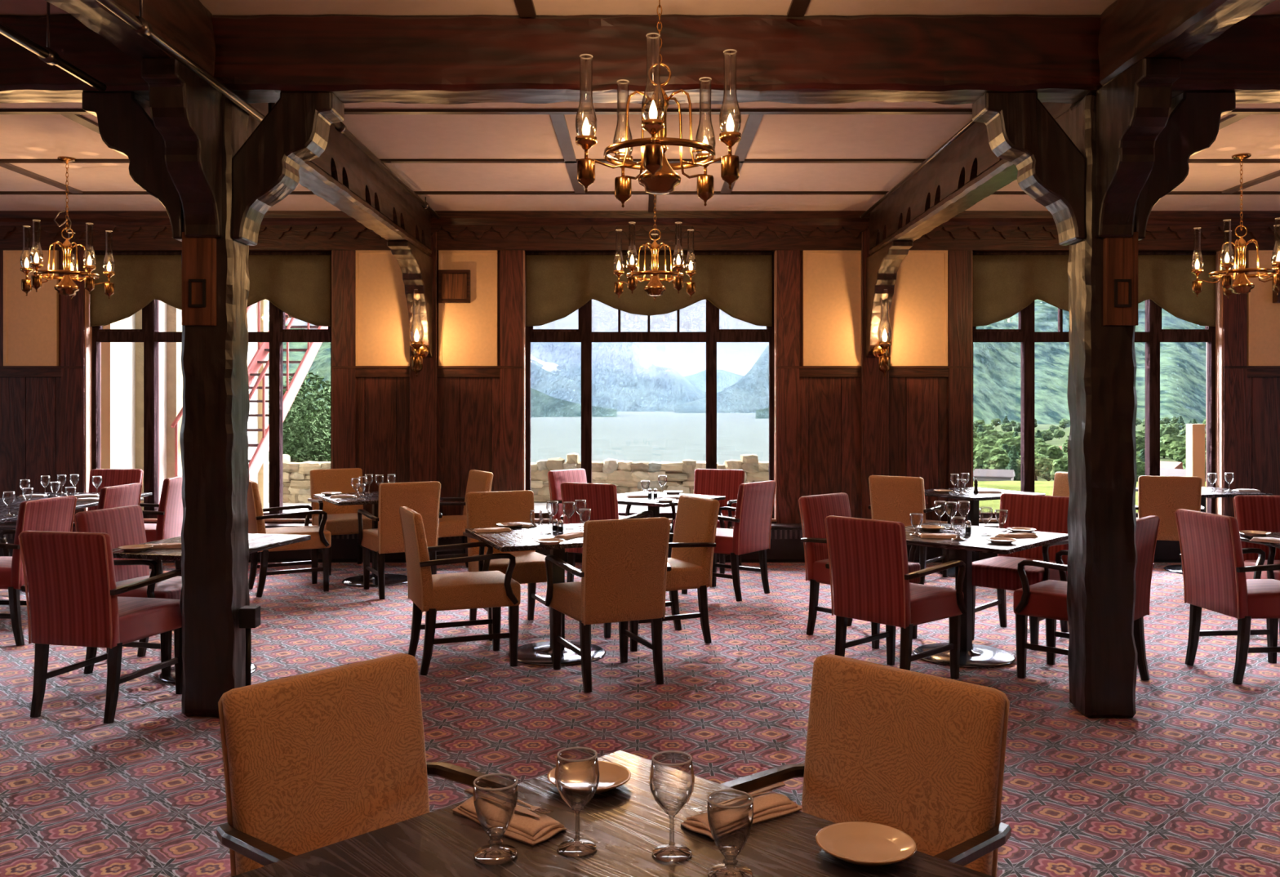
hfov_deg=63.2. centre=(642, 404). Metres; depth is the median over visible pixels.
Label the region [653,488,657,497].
salt shaker
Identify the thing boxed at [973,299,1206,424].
mountain
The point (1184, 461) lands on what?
tree
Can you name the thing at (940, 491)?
plate
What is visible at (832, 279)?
wall panel
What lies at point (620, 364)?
mountain
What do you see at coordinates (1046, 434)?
tree
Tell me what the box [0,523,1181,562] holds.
baseboard
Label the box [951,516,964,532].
bowl
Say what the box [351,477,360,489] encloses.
bowl
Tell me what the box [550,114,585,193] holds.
trim
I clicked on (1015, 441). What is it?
tree
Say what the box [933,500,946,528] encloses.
wine glass
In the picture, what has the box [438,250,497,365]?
wall panel
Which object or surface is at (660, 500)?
plate
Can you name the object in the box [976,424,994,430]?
tree
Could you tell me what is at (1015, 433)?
tree
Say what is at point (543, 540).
plate
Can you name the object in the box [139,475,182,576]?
dining chair
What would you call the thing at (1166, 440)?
tree
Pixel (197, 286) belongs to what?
switch plate
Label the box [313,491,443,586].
dining table
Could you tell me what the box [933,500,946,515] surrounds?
bowl
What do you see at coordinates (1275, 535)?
dining table
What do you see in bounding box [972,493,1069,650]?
dining chair
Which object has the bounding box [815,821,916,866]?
plate
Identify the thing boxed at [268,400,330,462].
tree
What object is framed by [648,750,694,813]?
bowl
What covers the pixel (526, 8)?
trim
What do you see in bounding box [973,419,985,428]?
tree
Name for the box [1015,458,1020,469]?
tree
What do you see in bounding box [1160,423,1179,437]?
tree
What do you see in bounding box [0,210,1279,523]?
wall
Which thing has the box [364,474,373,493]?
wine glass
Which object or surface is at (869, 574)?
dining chair
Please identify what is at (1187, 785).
floor
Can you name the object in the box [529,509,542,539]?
wine glass
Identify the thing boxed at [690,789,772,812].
fork
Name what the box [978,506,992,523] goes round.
bowl
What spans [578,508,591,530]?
water goblet
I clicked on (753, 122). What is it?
trim
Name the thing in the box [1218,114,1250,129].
trim
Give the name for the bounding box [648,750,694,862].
wine glass
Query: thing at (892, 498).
dining chair
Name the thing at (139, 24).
ceiling beam
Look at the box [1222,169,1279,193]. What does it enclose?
trim
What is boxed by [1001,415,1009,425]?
tree
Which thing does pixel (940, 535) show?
napkin
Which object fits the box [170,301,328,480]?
stairs
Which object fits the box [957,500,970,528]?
wine glass
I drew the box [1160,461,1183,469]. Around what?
house
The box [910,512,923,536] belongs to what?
water goblet
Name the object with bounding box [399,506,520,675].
dining chair
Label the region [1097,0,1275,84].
ceiling beam
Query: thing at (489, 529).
napkin
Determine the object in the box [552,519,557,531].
salt shaker
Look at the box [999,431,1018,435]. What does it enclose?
tree
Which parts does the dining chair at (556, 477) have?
armrest, backrest, seat, armrest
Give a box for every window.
[84,250,332,521]
[523,250,776,521]
[972,250,1222,521]
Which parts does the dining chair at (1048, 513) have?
leg, leg, seat, backrest, leg, armrest, leg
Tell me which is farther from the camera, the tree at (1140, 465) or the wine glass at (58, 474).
the tree at (1140, 465)
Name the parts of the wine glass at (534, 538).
stem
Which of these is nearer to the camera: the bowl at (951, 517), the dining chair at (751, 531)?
the bowl at (951, 517)
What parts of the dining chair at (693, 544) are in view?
leg, leg, leg, seat, armrest, backrest, leg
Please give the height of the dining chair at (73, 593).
0.934 m
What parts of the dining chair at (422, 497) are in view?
leg, armrest, seat, leg, backrest, leg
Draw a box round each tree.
[268,372,330,451]
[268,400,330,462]
[283,394,330,460]
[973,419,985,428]
[973,429,977,438]
[973,439,984,468]
[973,444,1008,469]
[976,424,984,433]
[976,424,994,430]
[976,435,999,446]
[977,429,999,438]
[982,453,1011,469]
[991,417,1001,426]
[994,435,1020,455]
[996,432,1013,439]
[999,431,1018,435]
[1000,422,1013,431]
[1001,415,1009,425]
[1002,443,1009,453]
[1004,455,1020,480]
[1007,445,1020,459]
[1009,420,1016,426]
[1012,431,1017,437]
[1015,422,1020,431]
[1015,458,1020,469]
[1019,435,1046,444]
[1034,418,1037,427]
[1034,429,1044,439]
[1034,441,1063,459]
[1034,451,1049,480]
[1034,457,1053,480]
[1040,429,1053,440]
[1048,425,1058,433]
[1049,453,1067,479]
[1053,428,1065,439]
[1059,420,1067,429]
[1062,441,1067,453]
[1135,417,1142,426]
[1135,430,1145,435]
[1135,432,1145,451]
[1136,448,1145,481]
[1136,455,1145,480]
[1141,417,1145,426]
[1160,417,1170,423]
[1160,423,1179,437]
[1160,434,1186,462]
[1164,441,1186,462]
[1169,416,1179,423]
[1174,422,1181,429]
[1177,415,1185,424]
[1179,429,1186,435]
[1182,458,1206,475]
[1202,418,1206,429]
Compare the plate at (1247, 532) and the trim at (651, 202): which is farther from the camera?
the trim at (651, 202)
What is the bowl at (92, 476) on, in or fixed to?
on the wine glass at (92, 476)
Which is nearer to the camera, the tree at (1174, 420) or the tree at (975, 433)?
the tree at (975, 433)
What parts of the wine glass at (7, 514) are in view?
stem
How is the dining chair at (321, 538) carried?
on the floor
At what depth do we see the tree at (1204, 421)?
1231.12 m
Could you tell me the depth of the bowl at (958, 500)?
6.77 m
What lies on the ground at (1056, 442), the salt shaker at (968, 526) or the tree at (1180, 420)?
the tree at (1180, 420)
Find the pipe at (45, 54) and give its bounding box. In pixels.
[0,0,106,91]
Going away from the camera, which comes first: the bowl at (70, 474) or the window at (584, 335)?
the bowl at (70, 474)
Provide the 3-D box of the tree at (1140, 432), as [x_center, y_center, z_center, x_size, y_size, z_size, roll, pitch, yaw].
[314.322,23.285,664.333,15.359,14.398,14.973,0,0,44]
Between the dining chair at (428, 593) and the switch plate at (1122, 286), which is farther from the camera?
the dining chair at (428, 593)
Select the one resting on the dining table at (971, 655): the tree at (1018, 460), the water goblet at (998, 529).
the water goblet at (998, 529)
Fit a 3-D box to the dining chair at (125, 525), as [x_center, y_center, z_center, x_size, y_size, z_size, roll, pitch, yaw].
[-2.907,1.087,6.150,0.636,0.934,0.586,0,0,15]
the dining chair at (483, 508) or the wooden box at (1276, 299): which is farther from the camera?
the wooden box at (1276, 299)
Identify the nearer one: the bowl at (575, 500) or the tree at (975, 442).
the bowl at (575, 500)
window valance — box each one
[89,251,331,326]
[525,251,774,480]
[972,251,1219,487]
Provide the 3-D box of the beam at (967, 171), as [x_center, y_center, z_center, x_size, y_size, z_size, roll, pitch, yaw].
[2.350,-1.692,7.847,0.229,0.453,4.894,0,0,0]
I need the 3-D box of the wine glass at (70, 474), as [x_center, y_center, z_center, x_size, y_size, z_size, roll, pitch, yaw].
[-5.123,0.713,9.381,0.081,0.173,0.081,0,0,37]
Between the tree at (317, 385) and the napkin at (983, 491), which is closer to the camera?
the napkin at (983, 491)
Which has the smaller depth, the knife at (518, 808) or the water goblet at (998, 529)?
the knife at (518, 808)
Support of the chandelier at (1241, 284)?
hanging from the ceiling
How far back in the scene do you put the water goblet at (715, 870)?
1.76 m
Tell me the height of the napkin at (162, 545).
0.022 m
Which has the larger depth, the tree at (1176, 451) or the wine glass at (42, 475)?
the tree at (1176, 451)
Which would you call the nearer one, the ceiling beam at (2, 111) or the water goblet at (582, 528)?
the water goblet at (582, 528)
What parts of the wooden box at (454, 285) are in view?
door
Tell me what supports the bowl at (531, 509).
on the wine glass at (534, 538)
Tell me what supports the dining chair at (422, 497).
on the floor
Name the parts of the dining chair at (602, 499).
leg, backrest, armrest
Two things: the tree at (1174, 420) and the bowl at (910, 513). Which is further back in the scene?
the tree at (1174, 420)
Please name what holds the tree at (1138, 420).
on the ground at (1056, 442)
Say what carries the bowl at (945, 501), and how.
on the wine glass at (949, 527)
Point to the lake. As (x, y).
(632, 436)
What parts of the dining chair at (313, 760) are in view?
armrest, backrest, armrest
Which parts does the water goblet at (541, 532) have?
stem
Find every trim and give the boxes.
[0,159,1279,163]
[0,163,82,193]
[0,191,1279,194]
[61,114,99,133]
[514,0,536,17]
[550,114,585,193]
[648,194,656,212]
[720,114,763,193]
[786,0,809,17]
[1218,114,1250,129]
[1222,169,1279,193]
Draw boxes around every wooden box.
[438,269,470,302]
[1272,275,1279,302]
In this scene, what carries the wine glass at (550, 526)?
on the dining table at (540, 653)
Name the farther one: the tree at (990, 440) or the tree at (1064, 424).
the tree at (1064, 424)
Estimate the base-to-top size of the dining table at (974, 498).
0.750 m
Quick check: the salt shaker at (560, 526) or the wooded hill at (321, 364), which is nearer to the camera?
the salt shaker at (560, 526)
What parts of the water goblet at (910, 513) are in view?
stem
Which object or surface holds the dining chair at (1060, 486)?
on the floor
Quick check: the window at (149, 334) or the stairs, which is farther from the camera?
the stairs
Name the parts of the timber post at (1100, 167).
switch frame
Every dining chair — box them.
[0,495,76,645]
[17,530,183,723]
[29,482,142,609]
[70,468,143,532]
[73,504,181,677]
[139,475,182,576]
[216,653,518,876]
[246,479,331,597]
[307,467,372,574]
[357,480,442,599]
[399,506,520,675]
[436,469,493,567]
[462,489,550,640]
[544,516,671,692]
[547,468,631,555]
[560,482,653,582]
[603,494,719,651]
[670,468,744,573]
[681,480,776,601]
[721,653,1011,876]
[798,492,920,648]
[824,515,967,679]
[868,475,952,584]
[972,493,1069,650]
[1013,515,1159,680]
[1052,471,1067,496]
[1136,475,1204,573]
[1174,508,1279,684]
[1232,494,1279,638]
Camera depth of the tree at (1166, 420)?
1479.59 m
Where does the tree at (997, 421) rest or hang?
on the ground at (1056, 442)
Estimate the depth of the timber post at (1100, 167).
5.13 m
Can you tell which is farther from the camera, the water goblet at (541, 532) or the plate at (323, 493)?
the plate at (323, 493)
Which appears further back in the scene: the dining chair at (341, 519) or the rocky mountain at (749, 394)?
the rocky mountain at (749, 394)
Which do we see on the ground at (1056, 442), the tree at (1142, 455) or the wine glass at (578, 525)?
the tree at (1142, 455)
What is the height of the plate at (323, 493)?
0.020 m
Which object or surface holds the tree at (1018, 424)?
on the ground at (1056, 442)
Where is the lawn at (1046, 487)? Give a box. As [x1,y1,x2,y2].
[973,480,1206,512]
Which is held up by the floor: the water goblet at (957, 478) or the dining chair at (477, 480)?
the dining chair at (477, 480)
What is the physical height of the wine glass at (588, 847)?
0.173 m
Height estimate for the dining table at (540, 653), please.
0.750 m
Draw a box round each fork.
[484,786,553,813]
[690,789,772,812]
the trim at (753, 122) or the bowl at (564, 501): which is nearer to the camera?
the bowl at (564, 501)
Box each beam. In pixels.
[0,13,1279,104]
[0,109,1279,114]
[48,0,215,77]
[96,0,439,219]
[248,103,431,255]
[868,103,1073,255]
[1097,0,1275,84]
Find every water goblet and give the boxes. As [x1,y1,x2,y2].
[22,487,33,500]
[49,481,60,497]
[355,483,365,499]
[473,773,518,865]
[538,511,551,534]
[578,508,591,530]
[640,480,649,494]
[706,789,753,876]
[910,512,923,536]
[951,516,964,540]
[956,478,965,493]
[995,509,1008,531]
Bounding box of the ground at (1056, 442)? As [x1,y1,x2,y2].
[973,423,1206,480]
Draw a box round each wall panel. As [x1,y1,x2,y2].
[3,250,58,365]
[355,250,409,365]
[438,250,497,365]
[802,250,861,365]
[888,250,947,365]
[1247,250,1279,365]
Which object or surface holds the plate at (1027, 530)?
on the dining table at (971, 655)
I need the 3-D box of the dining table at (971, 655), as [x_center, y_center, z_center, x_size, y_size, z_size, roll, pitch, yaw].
[1.985,1.175,6.420,0.960,0.750,0.960,0,0,43]
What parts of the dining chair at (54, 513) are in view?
seat, armrest, armrest, leg, backrest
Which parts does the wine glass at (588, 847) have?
stem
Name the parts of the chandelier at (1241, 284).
arm, arm, chain, arm, arm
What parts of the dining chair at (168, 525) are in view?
armrest, seat, armrest, leg, backrest, leg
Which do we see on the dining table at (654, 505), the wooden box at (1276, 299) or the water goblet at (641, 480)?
the water goblet at (641, 480)
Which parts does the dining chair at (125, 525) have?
leg, backrest, armrest, leg, seat, leg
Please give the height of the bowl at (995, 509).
0.088 m
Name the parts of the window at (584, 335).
sash, sash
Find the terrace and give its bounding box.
[262,502,677,512]
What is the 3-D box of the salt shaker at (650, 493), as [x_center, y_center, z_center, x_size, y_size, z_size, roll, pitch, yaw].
[0.066,0.760,8.937,0.036,0.079,0.036,0,0,0]
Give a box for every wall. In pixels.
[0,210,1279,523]
[268,453,768,502]
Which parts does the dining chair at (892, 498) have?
backrest, leg, seat, armrest, leg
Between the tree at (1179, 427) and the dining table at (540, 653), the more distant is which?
the tree at (1179, 427)
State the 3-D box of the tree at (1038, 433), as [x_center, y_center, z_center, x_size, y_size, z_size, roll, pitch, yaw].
[281.145,24.666,738.716,9.696,14.197,8.752,0,0,30]
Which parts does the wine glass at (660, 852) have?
stem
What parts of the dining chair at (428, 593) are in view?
leg, backrest, leg, armrest, armrest, seat, leg, leg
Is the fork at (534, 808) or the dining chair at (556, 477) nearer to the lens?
the fork at (534, 808)
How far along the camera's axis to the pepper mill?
9.43 m
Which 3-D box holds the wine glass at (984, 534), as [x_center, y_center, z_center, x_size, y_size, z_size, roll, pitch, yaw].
[2.106,0.713,6.373,0.081,0.173,0.081,0,0,4]
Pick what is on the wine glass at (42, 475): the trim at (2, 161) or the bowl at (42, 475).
the bowl at (42, 475)
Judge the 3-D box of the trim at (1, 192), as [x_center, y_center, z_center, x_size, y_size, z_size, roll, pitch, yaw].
[0.100,-1.911,9.380,18.600,0.018,0.060,0,0,0]
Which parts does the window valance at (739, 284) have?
pull cord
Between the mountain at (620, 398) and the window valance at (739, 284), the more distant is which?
the mountain at (620, 398)
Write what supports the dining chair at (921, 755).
on the floor
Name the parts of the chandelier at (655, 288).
arm, arm, chain, arm, arm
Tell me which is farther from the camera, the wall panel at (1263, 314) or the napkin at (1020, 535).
the wall panel at (1263, 314)
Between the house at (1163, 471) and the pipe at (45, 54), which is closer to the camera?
the pipe at (45, 54)
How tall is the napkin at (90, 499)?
0.022 m
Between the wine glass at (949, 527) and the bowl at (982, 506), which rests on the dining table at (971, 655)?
the wine glass at (949, 527)
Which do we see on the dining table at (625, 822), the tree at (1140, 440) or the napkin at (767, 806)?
the napkin at (767, 806)
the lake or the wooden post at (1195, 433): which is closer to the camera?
the wooden post at (1195, 433)
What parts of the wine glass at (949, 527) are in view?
stem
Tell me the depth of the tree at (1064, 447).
570.22 m
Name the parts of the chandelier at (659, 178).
arm, arm, arm, chain, arm, arm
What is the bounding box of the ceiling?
[0,0,1279,210]
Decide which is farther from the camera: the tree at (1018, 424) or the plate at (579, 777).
the tree at (1018, 424)
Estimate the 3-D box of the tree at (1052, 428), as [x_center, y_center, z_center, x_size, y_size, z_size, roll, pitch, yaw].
[417.729,25.556,1055.593,10.116,9.833,10.490,0,0,33]
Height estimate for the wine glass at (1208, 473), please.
0.173 m
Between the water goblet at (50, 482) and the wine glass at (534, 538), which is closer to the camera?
the wine glass at (534, 538)
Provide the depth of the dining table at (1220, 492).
9.55 m
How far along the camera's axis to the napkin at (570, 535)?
6.25 m
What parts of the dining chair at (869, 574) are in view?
leg, backrest, leg, leg, armrest, seat, leg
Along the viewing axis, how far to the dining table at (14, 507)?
8.52 m
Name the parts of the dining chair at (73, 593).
armrest, leg, backrest, leg, armrest, seat, leg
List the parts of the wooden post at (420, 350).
wall bracket, plate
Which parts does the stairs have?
handrail, handrail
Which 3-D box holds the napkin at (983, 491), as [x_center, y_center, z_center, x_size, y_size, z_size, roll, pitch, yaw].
[3.145,0.788,9.440,0.218,0.022,0.108,0,0,0]
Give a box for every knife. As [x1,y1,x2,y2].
[464,787,540,817]
[706,782,785,808]
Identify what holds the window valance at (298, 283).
attached to the window at (149, 334)
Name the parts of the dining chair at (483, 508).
leg, armrest, leg, backrest, seat, leg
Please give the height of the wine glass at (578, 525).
0.173 m
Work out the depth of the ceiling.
7.61 m
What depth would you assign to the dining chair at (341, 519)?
9.96 m
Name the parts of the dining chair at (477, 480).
armrest, seat, armrest, leg, backrest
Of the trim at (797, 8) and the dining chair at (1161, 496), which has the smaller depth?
the trim at (797, 8)
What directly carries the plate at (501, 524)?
on the dining table at (540, 653)
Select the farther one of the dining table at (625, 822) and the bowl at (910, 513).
the bowl at (910, 513)
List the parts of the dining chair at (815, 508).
leg, armrest, backrest, leg, seat, leg, armrest, leg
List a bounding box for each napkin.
[17,493,48,497]
[71,493,98,497]
[76,497,98,501]
[143,542,182,548]
[328,494,355,497]
[453,795,566,845]
[471,527,511,533]
[506,521,537,527]
[554,531,583,539]
[626,494,648,497]
[655,495,679,498]
[680,791,802,839]
[918,533,959,538]
[977,489,1002,493]
[994,532,1038,537]
[1231,488,1260,491]
[1248,537,1279,543]
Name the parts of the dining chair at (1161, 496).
backrest, armrest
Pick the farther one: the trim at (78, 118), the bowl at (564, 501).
the trim at (78, 118)
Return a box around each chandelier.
[20,155,115,299]
[574,0,741,207]
[613,194,696,300]
[1191,153,1279,298]
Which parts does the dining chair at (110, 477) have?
backrest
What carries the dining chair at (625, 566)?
on the floor
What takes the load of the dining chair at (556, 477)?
on the floor
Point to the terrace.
(537, 505)
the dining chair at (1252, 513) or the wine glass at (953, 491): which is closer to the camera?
the dining chair at (1252, 513)
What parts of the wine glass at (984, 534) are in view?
stem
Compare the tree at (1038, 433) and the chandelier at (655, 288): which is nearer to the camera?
the chandelier at (655, 288)
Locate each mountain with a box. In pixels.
[530,342,706,402]
[530,362,687,411]
[675,344,768,413]
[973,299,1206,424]
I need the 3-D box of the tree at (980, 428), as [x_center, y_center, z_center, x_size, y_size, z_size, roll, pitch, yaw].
[225.843,22.630,692.689,11.834,19.195,12.361,0,0,14]
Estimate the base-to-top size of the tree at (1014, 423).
9.361 m
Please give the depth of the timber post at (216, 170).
5.13 m
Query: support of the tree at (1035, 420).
on the ground at (1056, 442)
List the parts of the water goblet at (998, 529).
stem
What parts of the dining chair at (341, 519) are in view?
armrest, leg, backrest, seat, leg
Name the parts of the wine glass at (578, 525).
stem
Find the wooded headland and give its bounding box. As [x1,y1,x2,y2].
[530,387,617,417]
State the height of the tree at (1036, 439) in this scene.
13.972 m
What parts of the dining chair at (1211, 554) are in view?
leg, backrest, armrest, leg, armrest, seat, leg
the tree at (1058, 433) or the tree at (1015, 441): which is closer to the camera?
the tree at (1015, 441)
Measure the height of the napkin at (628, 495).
0.022 m
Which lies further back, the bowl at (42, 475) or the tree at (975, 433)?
the tree at (975, 433)
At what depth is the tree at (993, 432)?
658.01 m
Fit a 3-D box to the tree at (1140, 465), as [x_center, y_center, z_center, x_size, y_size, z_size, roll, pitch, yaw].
[185.367,24.851,390.222,11.942,11.251,12.002,0,0,2]
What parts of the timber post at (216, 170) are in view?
switch frame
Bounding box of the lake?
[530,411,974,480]
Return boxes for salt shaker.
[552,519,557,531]
[557,520,563,533]
[648,488,652,497]
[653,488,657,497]
[964,520,971,533]
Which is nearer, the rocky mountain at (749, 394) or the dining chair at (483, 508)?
the dining chair at (483, 508)
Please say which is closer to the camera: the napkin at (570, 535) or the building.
the napkin at (570, 535)
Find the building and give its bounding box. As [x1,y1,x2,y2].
[101,298,268,510]
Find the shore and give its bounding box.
[755,407,768,418]
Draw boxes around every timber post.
[82,57,344,717]
[972,57,1235,718]
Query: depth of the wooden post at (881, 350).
10.39 m
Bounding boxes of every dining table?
[0,492,151,591]
[112,533,311,684]
[231,750,993,876]
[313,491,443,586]
[465,523,605,666]
[617,490,725,517]
[905,522,1069,667]
[924,486,1045,577]
[1137,486,1272,573]
[1239,532,1279,548]
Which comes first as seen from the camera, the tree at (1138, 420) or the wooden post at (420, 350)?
the wooden post at (420, 350)
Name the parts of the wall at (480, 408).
dado rail, cornice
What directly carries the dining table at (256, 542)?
on the floor
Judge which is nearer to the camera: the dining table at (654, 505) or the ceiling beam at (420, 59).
the ceiling beam at (420, 59)
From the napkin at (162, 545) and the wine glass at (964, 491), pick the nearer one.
the napkin at (162, 545)
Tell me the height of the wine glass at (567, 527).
0.173 m
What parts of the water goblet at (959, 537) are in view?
stem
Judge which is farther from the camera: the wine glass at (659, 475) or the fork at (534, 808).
the wine glass at (659, 475)
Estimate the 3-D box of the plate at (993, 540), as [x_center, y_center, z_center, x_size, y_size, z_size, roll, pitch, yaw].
[2.086,0.789,6.042,0.177,0.020,0.177,0,0,0]
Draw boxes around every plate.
[117,544,153,551]
[191,281,202,304]
[321,492,342,495]
[496,522,523,528]
[534,537,564,544]
[546,760,631,794]
[654,497,675,502]
[663,490,682,493]
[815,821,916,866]
[916,524,945,530]
[933,488,952,493]
[985,537,1017,543]
[1006,527,1036,533]
[1117,281,1128,304]
[1239,529,1271,536]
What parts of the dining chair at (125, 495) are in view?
backrest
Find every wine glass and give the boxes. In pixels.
[2,491,15,515]
[19,479,30,500]
[40,475,50,495]
[56,474,66,493]
[69,474,79,493]
[91,475,102,495]
[351,477,360,498]
[358,475,367,496]
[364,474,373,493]
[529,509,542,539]
[546,500,558,528]
[554,746,599,857]
[562,501,575,528]
[574,499,586,526]
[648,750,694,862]
[657,475,666,494]
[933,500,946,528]
[944,501,957,528]
[950,473,959,493]
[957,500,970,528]
[960,472,969,492]
[978,506,992,536]
[1207,472,1217,492]
[1224,472,1234,491]
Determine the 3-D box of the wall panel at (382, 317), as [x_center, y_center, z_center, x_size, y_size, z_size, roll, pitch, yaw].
[-2.593,-0.970,10.445,0.581,1.160,0.034,0,0,0]
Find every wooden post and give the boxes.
[386,231,437,481]
[860,226,912,519]
[1186,423,1204,486]
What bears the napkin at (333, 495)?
on the dining table at (390, 580)
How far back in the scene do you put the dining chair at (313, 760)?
2.35 m
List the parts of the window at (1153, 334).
sash, frame, sash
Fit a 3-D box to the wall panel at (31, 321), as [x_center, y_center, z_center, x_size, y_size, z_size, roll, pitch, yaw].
[-6.140,-0.970,10.445,0.537,1.160,0.034,0,0,0]
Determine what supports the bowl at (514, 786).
on the water goblet at (509, 853)
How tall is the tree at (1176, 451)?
12.121 m
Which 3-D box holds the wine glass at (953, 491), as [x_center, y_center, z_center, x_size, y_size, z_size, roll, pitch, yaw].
[2.835,0.713,9.440,0.081,0.173,0.081,0,0,-29]
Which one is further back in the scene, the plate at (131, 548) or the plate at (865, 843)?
the plate at (131, 548)
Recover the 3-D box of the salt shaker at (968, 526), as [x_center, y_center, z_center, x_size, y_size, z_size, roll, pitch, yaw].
[2.033,0.760,6.482,0.036,0.079,0.036,0,0,0]
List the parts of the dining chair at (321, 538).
leg, backrest, leg, armrest, armrest, seat, leg, leg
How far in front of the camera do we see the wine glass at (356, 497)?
8.88 m
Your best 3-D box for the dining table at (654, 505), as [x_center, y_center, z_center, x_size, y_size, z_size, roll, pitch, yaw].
[0.100,1.175,9.030,0.900,0.750,0.900,0,0,38]
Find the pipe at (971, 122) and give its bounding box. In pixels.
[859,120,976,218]
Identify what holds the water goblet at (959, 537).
on the dining table at (971, 655)
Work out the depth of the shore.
2482.39 m
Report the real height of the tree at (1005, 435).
12.961 m
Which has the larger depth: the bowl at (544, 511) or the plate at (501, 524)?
the plate at (501, 524)
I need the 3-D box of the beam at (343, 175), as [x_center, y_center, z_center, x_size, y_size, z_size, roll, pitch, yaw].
[-2.190,-1.692,7.845,0.228,0.453,4.891,0,0,0]
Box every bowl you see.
[2,491,15,505]
[40,475,50,486]
[69,474,79,484]
[91,475,102,487]
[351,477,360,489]
[473,773,518,834]
[529,509,542,526]
[538,511,551,526]
[546,500,558,515]
[554,746,599,809]
[562,501,575,516]
[574,499,586,514]
[578,508,591,522]
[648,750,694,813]
[910,512,923,528]
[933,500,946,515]
[944,501,957,516]
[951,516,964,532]
[957,500,970,515]
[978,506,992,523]
[995,509,1008,524]
[1207,472,1217,483]
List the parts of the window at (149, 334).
sash, sash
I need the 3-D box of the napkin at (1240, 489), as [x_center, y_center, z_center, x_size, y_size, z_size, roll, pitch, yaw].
[5.585,0.788,9.620,0.218,0.022,0.108,0,0,-5]
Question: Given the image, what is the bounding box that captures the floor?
[0,562,1279,876]
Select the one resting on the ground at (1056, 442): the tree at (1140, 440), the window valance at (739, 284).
the tree at (1140, 440)
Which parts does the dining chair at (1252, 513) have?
backrest, armrest, seat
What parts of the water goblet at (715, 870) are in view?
stem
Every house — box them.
[973,468,1015,480]
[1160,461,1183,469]
[1160,467,1206,481]
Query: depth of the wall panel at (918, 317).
10.44 m
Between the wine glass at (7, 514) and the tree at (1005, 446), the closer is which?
the wine glass at (7, 514)
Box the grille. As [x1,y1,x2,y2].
[0,529,802,538]
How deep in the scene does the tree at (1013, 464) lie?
400.37 m
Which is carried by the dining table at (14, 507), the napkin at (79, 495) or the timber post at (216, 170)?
the napkin at (79, 495)
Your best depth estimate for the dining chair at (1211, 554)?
5.92 m
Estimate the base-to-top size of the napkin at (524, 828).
0.022 m
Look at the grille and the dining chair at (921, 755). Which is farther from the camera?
the grille
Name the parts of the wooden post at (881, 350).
plate, wall bracket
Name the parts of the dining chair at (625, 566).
leg, armrest, seat, leg, leg, backrest, leg, armrest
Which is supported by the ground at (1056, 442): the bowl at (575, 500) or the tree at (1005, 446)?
the tree at (1005, 446)
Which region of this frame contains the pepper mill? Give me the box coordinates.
[973,478,978,493]
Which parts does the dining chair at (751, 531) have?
leg, leg, seat, armrest, leg, armrest, backrest, leg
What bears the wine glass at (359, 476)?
on the dining table at (390, 580)
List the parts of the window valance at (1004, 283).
pull cord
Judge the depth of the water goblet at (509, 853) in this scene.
1.83 m
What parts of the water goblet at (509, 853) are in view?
stem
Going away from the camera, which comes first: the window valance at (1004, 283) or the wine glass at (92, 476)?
the wine glass at (92, 476)
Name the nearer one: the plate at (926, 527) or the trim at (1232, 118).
the plate at (926, 527)
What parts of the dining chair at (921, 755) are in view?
armrest, backrest, armrest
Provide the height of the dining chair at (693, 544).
0.934 m
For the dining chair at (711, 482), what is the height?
0.934 m
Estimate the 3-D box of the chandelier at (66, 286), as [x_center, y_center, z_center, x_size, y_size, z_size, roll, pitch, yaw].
[-4.501,-1.383,8.092,0.644,1.075,0.656,0,0,0]
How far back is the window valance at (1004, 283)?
10.50 m
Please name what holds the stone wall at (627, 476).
on the terrace
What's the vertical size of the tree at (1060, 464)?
12.334 m
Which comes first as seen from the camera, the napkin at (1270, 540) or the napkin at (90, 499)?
the napkin at (1270, 540)
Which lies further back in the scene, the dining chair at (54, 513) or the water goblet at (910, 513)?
the dining chair at (54, 513)
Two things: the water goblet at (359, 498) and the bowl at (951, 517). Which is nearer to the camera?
the bowl at (951, 517)
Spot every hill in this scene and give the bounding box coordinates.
[268,320,330,413]
[683,369,743,392]
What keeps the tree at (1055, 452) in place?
on the ground at (1056, 442)
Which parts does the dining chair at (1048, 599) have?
leg, seat, armrest, leg, armrest, leg, backrest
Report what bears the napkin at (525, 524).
on the dining table at (540, 653)
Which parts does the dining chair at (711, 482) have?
armrest, seat, backrest, leg, armrest, leg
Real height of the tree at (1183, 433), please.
9.640 m
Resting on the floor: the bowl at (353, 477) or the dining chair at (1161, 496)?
the dining chair at (1161, 496)
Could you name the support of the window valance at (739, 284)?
attached to the window at (584, 335)
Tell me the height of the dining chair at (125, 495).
0.934 m
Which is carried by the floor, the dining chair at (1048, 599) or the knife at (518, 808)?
the dining chair at (1048, 599)
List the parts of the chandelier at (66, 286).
arm, arm, chain, arm, arm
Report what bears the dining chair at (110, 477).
on the floor

